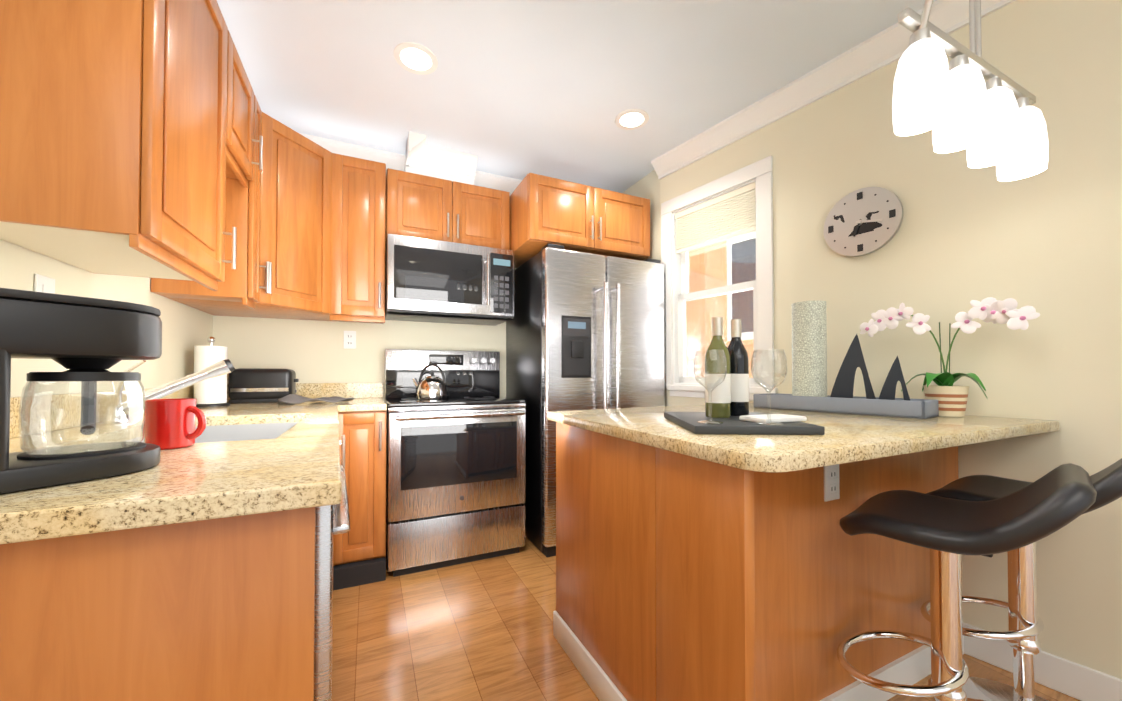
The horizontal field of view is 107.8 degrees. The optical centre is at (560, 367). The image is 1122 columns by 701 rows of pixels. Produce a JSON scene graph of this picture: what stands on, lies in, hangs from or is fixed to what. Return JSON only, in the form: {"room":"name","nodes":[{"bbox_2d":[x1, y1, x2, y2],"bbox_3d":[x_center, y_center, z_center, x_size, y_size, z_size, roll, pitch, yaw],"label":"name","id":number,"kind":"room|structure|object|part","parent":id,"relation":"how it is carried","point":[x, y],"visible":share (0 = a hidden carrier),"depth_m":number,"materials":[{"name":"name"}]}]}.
{"room":"kitchen","nodes":[
{"label":"kitchen","id":0,"kind":"room"},
{"bbox_2d":[0,239,212,396],"bbox_3d":[-0.966,-0.192,-0.023,0.140,2.530,5.200,0,-1,-25],"label":"wall","id":1,"kind":"structure","parent":0,"point":[186,329],"depth_m":1.44,"materials":[{"name":"beige paint"}]},
{"bbox_2d":[34,274,54,293],"bbox_3d":[-1.425,-0.196,1.132,0.010,0.116,0.072,0,-1,-25],"label":"electrical outlet","id":2,"kind":"object","parent":1,"relation":"attached to","point":[44,284],"visible":0.38,"depth_m":1.12,"materials":[{"name":"white plastic"}]},
{"bbox_2d":[0,0,235,287],"bbox_3d":[-1.248,-0.777,1.158,0.341,0.935,0.560,0,-1,-25],"label":"upper cabinet","id":3,"kind":"object","parent":1,"relation":"attached to","point":[158,147],"depth_m":0.96,"materials":[{"name":"brown wood"}]},
{"bbox_2d":[232,49,259,187],"bbox_3d":[-1.449,-1.036,1.589,0.341,0.405,0.375,0,-1,-25],"label":"upper cabinet","id":4,"kind":"object","parent":1,"relation":"attached to","point":[245,106],"depth_m":1.72,"materials":[{"name":"brown wood"}]},
{"bbox_2d":[213,268,516,399],"bbox_3d":[-0.673,-0.148,3.054,3.350,2.530,0.120,0,-1,-25],"label":"wall","id":5,"kind":"structure","parent":0,"point":[310,351],"depth_m":2.62,"materials":[{"name":"beige paint"}]},
{"bbox_2d":[156,108,343,320],"bbox_3d":[-1.564,-0.767,2.214,0.669,0.925,0.651,0,-1,-25],"label":"upper cabinet","id":6,"kind":"object","parent":5,"relation":"attached to","point":[288,231],"depth_m":2.09,"materials":[{"name":"brown wood"}]},
{"bbox_2d":[344,331,355,348],"bbox_3d":[-1.370,-0.183,2.654,0.072,0.116,0.010,0,-1,-25],"label":"electrical outlet","id":7,"kind":"object","parent":5,"relation":"attached to","point":[349,339],"visible":1,"depth_m":2.65,"materials":[{"name":"white plastic"}]},
{"bbox_2d":[320,155,387,323],"bbox_3d":[-1.261,-0.763,2.507,0.334,0.925,0.378,0,-1,-25],"label":"upper cabinet","id":8,"kind":"object","parent":5,"relation":"attached to","point":[365,181],"depth_m":2.39,"materials":[{"name":"brown wood"}]},
{"bbox_2d":[298,131,521,194],"bbox_3d":[-0.709,-1.250,2.876,2.780,0.330,0.600,0,-1,-25],"label":"crown molding","id":9,"kind":"structure","parent":5,"relation":"attached to","point":[420,157],"depth_m":2.68,"materials":[{"name":"white paint"}]},
{"bbox_2d":[388,168,499,248],"bbox_3d":[-0.766,-0.985,2.763,0.770,0.426,0.342,0,-1,-25],"label":"upper cabinet","id":10,"kind":"object","parent":5,"relation":"attached to","point":[419,206],"depth_m":2.59,"materials":[{"name":"brown wood"}]},
{"bbox_2d":[385,234,513,325],"bbox_3d":[-0.735,-0.546,2.691,0.766,0.447,0.486,0,-1,-25],"label":"microwave","id":11,"kind":"object","parent":10,"relation":"attached to","point":[431,280],"visible":0.96,"depth_m":2.51,"materials":[{"name":"grey metal"}]},
{"bbox_2d":[500,173,649,267],"bbox_3d":[0.040,-0.975,2.955,0.974,0.407,0.681,0,-1,-25],"label":"upper cabinet","id":12,"kind":"object","parent":5,"relation":"attached to","point":[542,210],"depth_m":2.65,"materials":[{"name":"brown wood"}]},
{"bbox_2d":[217,0,935,192],"bbox_3d":[0.687,-1.475,0.828,3.900,0.060,5.500,0,-1,-25],"label":"ceiling","id":13,"kind":"structure","parent":0,"point":[519,89],"depth_m":1.95,"materials":[{"name":"paint"}]},
{"bbox_2d":[393,42,437,74],"bbox_3d":[-0.670,-1.427,1.891,0.193,0.004,0.193,0,-1,20],"label":"recessed light","id":14,"kind":"object","parent":13,"relation":"in","point":[415,58],"depth_m":1.89,"materials":[{"name":"white"}]},
{"bbox_2d":[615,109,648,129],"bbox_3d":[0.405,-1.421,2.342,0.193,0.004,0.193,0,-1,20],"label":"recessed light","id":15,"kind":"object","parent":13,"relation":"in","point":[630,119],"depth_m":2.34,"materials":[{"name":"white"}]},
{"bbox_2d":[892,0,1048,180],"bbox_3d":[1.156,-1.020,1.140,0.740,0.839,0.111,0,-1,-25],"label":"pendant light","id":16,"kind":"object","parent":13,"relation":"hanging from","point":[958,103],"visible":1,"depth_m":1.07,"materials":[{"name":"white glass"}]},
{"bbox_2d":[623,170,659,260],"bbox_3d":[0.606,-0.146,3.179,0.128,2.530,0.743,0,-1,-25],"label":"wall","id":17,"kind":"structure","parent":0,"point":[647,186],"depth_m":2.93,"materials":[{"name":"beige paint"}]},
{"bbox_2d":[332,536,1080,700],"bbox_3d":[0.687,1.115,0.791,3.900,0.060,5.500,0,-1,-25],"label":"floor","id":18,"kind":"structure","parent":0,"point":[480,630],"depth_m":1.65,"materials":[{"name":"brown wood"}]},
{"bbox_2d":[0,383,386,700],"bbox_3d":[-1.108,0.587,1.500,0.902,1.015,2.297,0,-1,-25],"label":"kitchen cabinet","id":19,"kind":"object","parent":18,"relation":"on","point":[229,551],"depth_m":0.58,"materials":[{"name":"brown wood"}]},
{"bbox_2d":[0,288,161,493],"bbox_3d":[-0.804,0.031,0.599,0.298,0.270,0.300,0,-1,-25],"label":"coffee maker","id":20,"kind":"object","parent":19,"relation":"on","point":[86,341],"visible":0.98,"depth_m":0.61,"materials":[{"name":"black plastic"}]},
{"bbox_2d":[103,359,234,423],"bbox_3d":[-1.329,0.072,1.398,0.325,0.211,0.136,0,-1,-25],"label":"faucet","id":21,"kind":"object","parent":19,"relation":"on","point":[222,367],"visible":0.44,"depth_m":1.38,"materials":[{"name":"silver metal"}]},
{"bbox_2d":[144,398,206,449],"bbox_3d":[-0.829,0.119,0.888,0.109,0.102,0.082,0,-1,-25],"label":"mug","id":22,"kind":"object","parent":19,"relation":"on","point":[170,423],"visible":0.92,"depth_m":0.86,"materials":[{"name":"red ceramic"}]},
{"bbox_2d":[0,383,386,543],"bbox_3d":[-1.108,0.147,1.506,0.902,0.135,2.297,0,-1,-25],"label":"countertop","id":23,"kind":"structure","parent":19,"relation":"on","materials":[{"name":"stone"}]},
{"bbox_2d":[194,337,229,406],"bbox_3d":[-1.718,0.016,2.007,0.150,0.341,0.150,0,-1,-25],"label":"paper towel holder","id":24,"kind":"object","parent":19,"relation":"on","point":[210,392],"visible":0.92,"depth_m":1.96,"materials":[{"name":"white paper"}]},
{"bbox_2d":[127,422,298,442],"bbox_3d":[-1.050,0.313,1.240,0.438,0.204,0.738,0,-1,-25],"label":"sink","id":25,"kind":"object","parent":19,"relation":"in","point":[214,431],"depth_m":1.56,"materials":[{"name":"silver metal"}]},
{"bbox_2d":[229,368,298,402],"bbox_3d":[-1.670,0.097,2.315,0.310,0.187,0.172,0,-1,-25],"label":"toaster","id":26,"kind":"object","parent":19,"relation":"on","point":[247,385],"visible":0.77,"depth_m":2.24,"materials":[{"name":"black plastic"}]},
{"bbox_2d":[278,394,353,403],"bbox_3d":[-1.333,0.162,2.230,0.344,0.048,0.183,1,-1,-37],"label":"decorative bowl","id":27,"kind":"object","parent":19,"relation":"on","point":[294,399],"visible":1,"depth_m":2.16,"materials":[{"name":"grey fabric"}]},
{"bbox_2d":[384,349,525,576],"bbox_3d":[-0.679,0.493,2.557,0.764,1.235,0.719,0,-1,-25],"label":"stove","id":28,"kind":"object","parent":18,"relation":"on","point":[456,478],"visible":0.9,"depth_m":2.31,"materials":[{"name":"grey metal"}]},
{"bbox_2d":[412,364,447,399],"bbox_3d":[-0.820,0.083,2.583,0.210,0.223,0.196,0,-1,-25],"label":"kettle","id":29,"kind":"object","parent":28,"relation":"on","point":[432,386],"visible":1,"depth_m":2.52,"materials":[{"name":"silver metal"}]},
{"bbox_2d":[506,244,664,556],"bbox_3d":[0.157,0.194,2.874,0.873,1.842,0.843,0,-1,-25],"label":"fridge","id":30,"kind":"object","parent":18,"relation":"on","point":[585,331],"visible":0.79,"depth_m":2.52,"materials":[{"name":"grey metal"}]},
{"bbox_2d":[553,423,814,700],"bbox_3d":[0.354,0.655,1.471,0.490,0.880,0.762,0,-1,-25],"label":"base cabinet","id":31,"kind":"object","parent":18,"relation":"on","point":[690,566],"depth_m":1.15,"materials":[{"name":"brown wood"}]},
{"bbox_2d":[547,403,1059,478],"bbox_3d":[0.816,0.198,1.556,1.444,0.036,1.050,0,-1,-25],"label":"countertop","id":32,"kind":"structure","parent":31,"relation":"on","point":[847,439],"depth_m":1.10,"materials":[{"name":"beige stone"}]},
{"bbox_2d":[664,317,824,434],"bbox_3d":[0.530,0.007,1.260,0.344,0.336,0.400,0,-1,3],"label":"tray","id":33,"kind":"object","parent":32,"relation":"on","point":[726,383],"visible":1,"depth_m":1.25,"materials":[{"name":"grey stone"}]},
{"bbox_2d":[753,301,938,418],"bbox_3d":[1.153,-0.053,1.724,0.170,0.470,0.620,1,-1,-35],"label":"decorative tray","id":34,"kind":"object","parent":32,"relation":"on","point":[809,355],"visible":1,"depth_m":1.73,"materials":[{"name":"grey"}]},
{"bbox_2d":[860,297,1039,416],"bbox_3d":[1.438,-0.042,1.554,0.174,0.443,0.496,0,-1,-25],"label":"orchid pot","id":35,"kind":"object","parent":32,"relation":"on","point":[948,396],"visible":0.96,"depth_m":1.51,"materials":[{"name":"beige"}]},
{"bbox_2d":[815,447,958,700],"bbox_3d":[0.920,0.659,1.737,1.003,0.880,0.762,0,-1,-25],"label":"base cabinet","id":36,"kind":"object","parent":18,"relation":"on","point":[867,581],"depth_m":1.33,"materials":[{"name":"brown wood"}]},
{"bbox_2d":[837,463,1096,700],"bbox_3d":[0.996,0.658,1.040,0.450,0.858,0.495,0,-1,-25],"label":"bar stool","id":37,"kind":"object","parent":18,"relation":"on","point":[947,532],"visible":1,"depth_m":1.01,"materials":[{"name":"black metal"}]},
{"bbox_3d":[1.001,0.339,1.039,0.408,0.242,0.450,1,-1,-40],"label":"seat","id":38,"kind":"part","parent":37,"relation":"part of","materials":[{"name":"black leather"}]},
{"bbox_2d":[920,458,1121,700],"bbox_3d":[1.408,0.661,1.240,0.426,0.858,0.486,0,-1,-25],"label":"bar stool","id":39,"kind":"object","parent":18,"relation":"on","point":[1025,627],"visible":0.56,"depth_m":1.23,"materials":[{"name":"silver metal"}]},
{"bbox_3d":[1.415,0.341,1.234,0.408,0.242,0.450,1,-1,-33],"label":"seat","id":40,"kind":"part","parent":39,"relation":"part of","materials":[{"name":"black leather"}]},
{"bbox_2d":[660,0,1121,678],"bbox_3d":[2.061,-0.178,0.984,0.120,2.530,4.600,1,-1,-35],"label":"wall","id":41,"kind":"structure","parent":0,"point":[1046,244],"depth_m":1.49,"materials":[{"name":"beige paint"}]},
{"bbox_2d":[661,156,777,400],"bbox_3d":[0.963,-0.476,2.520,0.150,1.320,0.780,1,-1,-35],"label":"window","id":42,"kind":"structure","parent":41,"relation":"in","point":[677,297],"depth_m":2.51,"materials":[{"name":"white wood"}]},
{"bbox_2d":[675,182,755,253],"bbox_3d":[0.936,-0.903,2.520,0.030,0.269,0.560,1,-1,-35],"label":"window blind","id":43,"kind":"object","parent":42,"relation":"attached to","point":[728,215],"visible":0.85,"depth_m":2.48,"materials":[{"name":"beige fabric"}]},
{"bbox_2d":[651,0,1015,178],"bbox_3d":[1.978,-1.391,0.942,0.085,0.105,4.600,1,-1,-35],"label":"crown molding","id":44,"kind":"structure","parent":41,"relation":"attached to","point":[883,48],"depth_m":1.97,"materials":[{"name":"white wood"}]},
{"bbox_2d":[824,187,902,256],"bbox_3d":[1.357,-0.660,1.853,0.031,0.300,0.300,1,-1,-35],"label":"wall clock","id":45,"kind":"object","parent":41,"relation":"attached to","point":[863,221],"visible":1,"depth_m":1.84,"materials":[{"name":"beige"}]},
{"bbox_2d":[962,622,1121,700],"bbox_3d":[2.006,1.029,0.928,0.014,0.115,4.600,1,-1,-35],"label":"baseboard","id":46,"kind":"structure","parent":41,"relation":"attached to","point":[1070,678],"depth_m":1.38,"materials":[{"name":"white"}]},
{"label":"outside","id":47,"kind":"structure","parent":0,"visible":0},
{"bbox_2d":[686,228,755,377],"bbox_3d":[2.566,-0.867,4.165,0.200,8.000,7.000,1,-1,-35],"label":"window view","id":48,"kind":"structure","parent":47,"point":[734,305],"depth_m":5.01,"materials":[{"name":"paint"}]}
]}

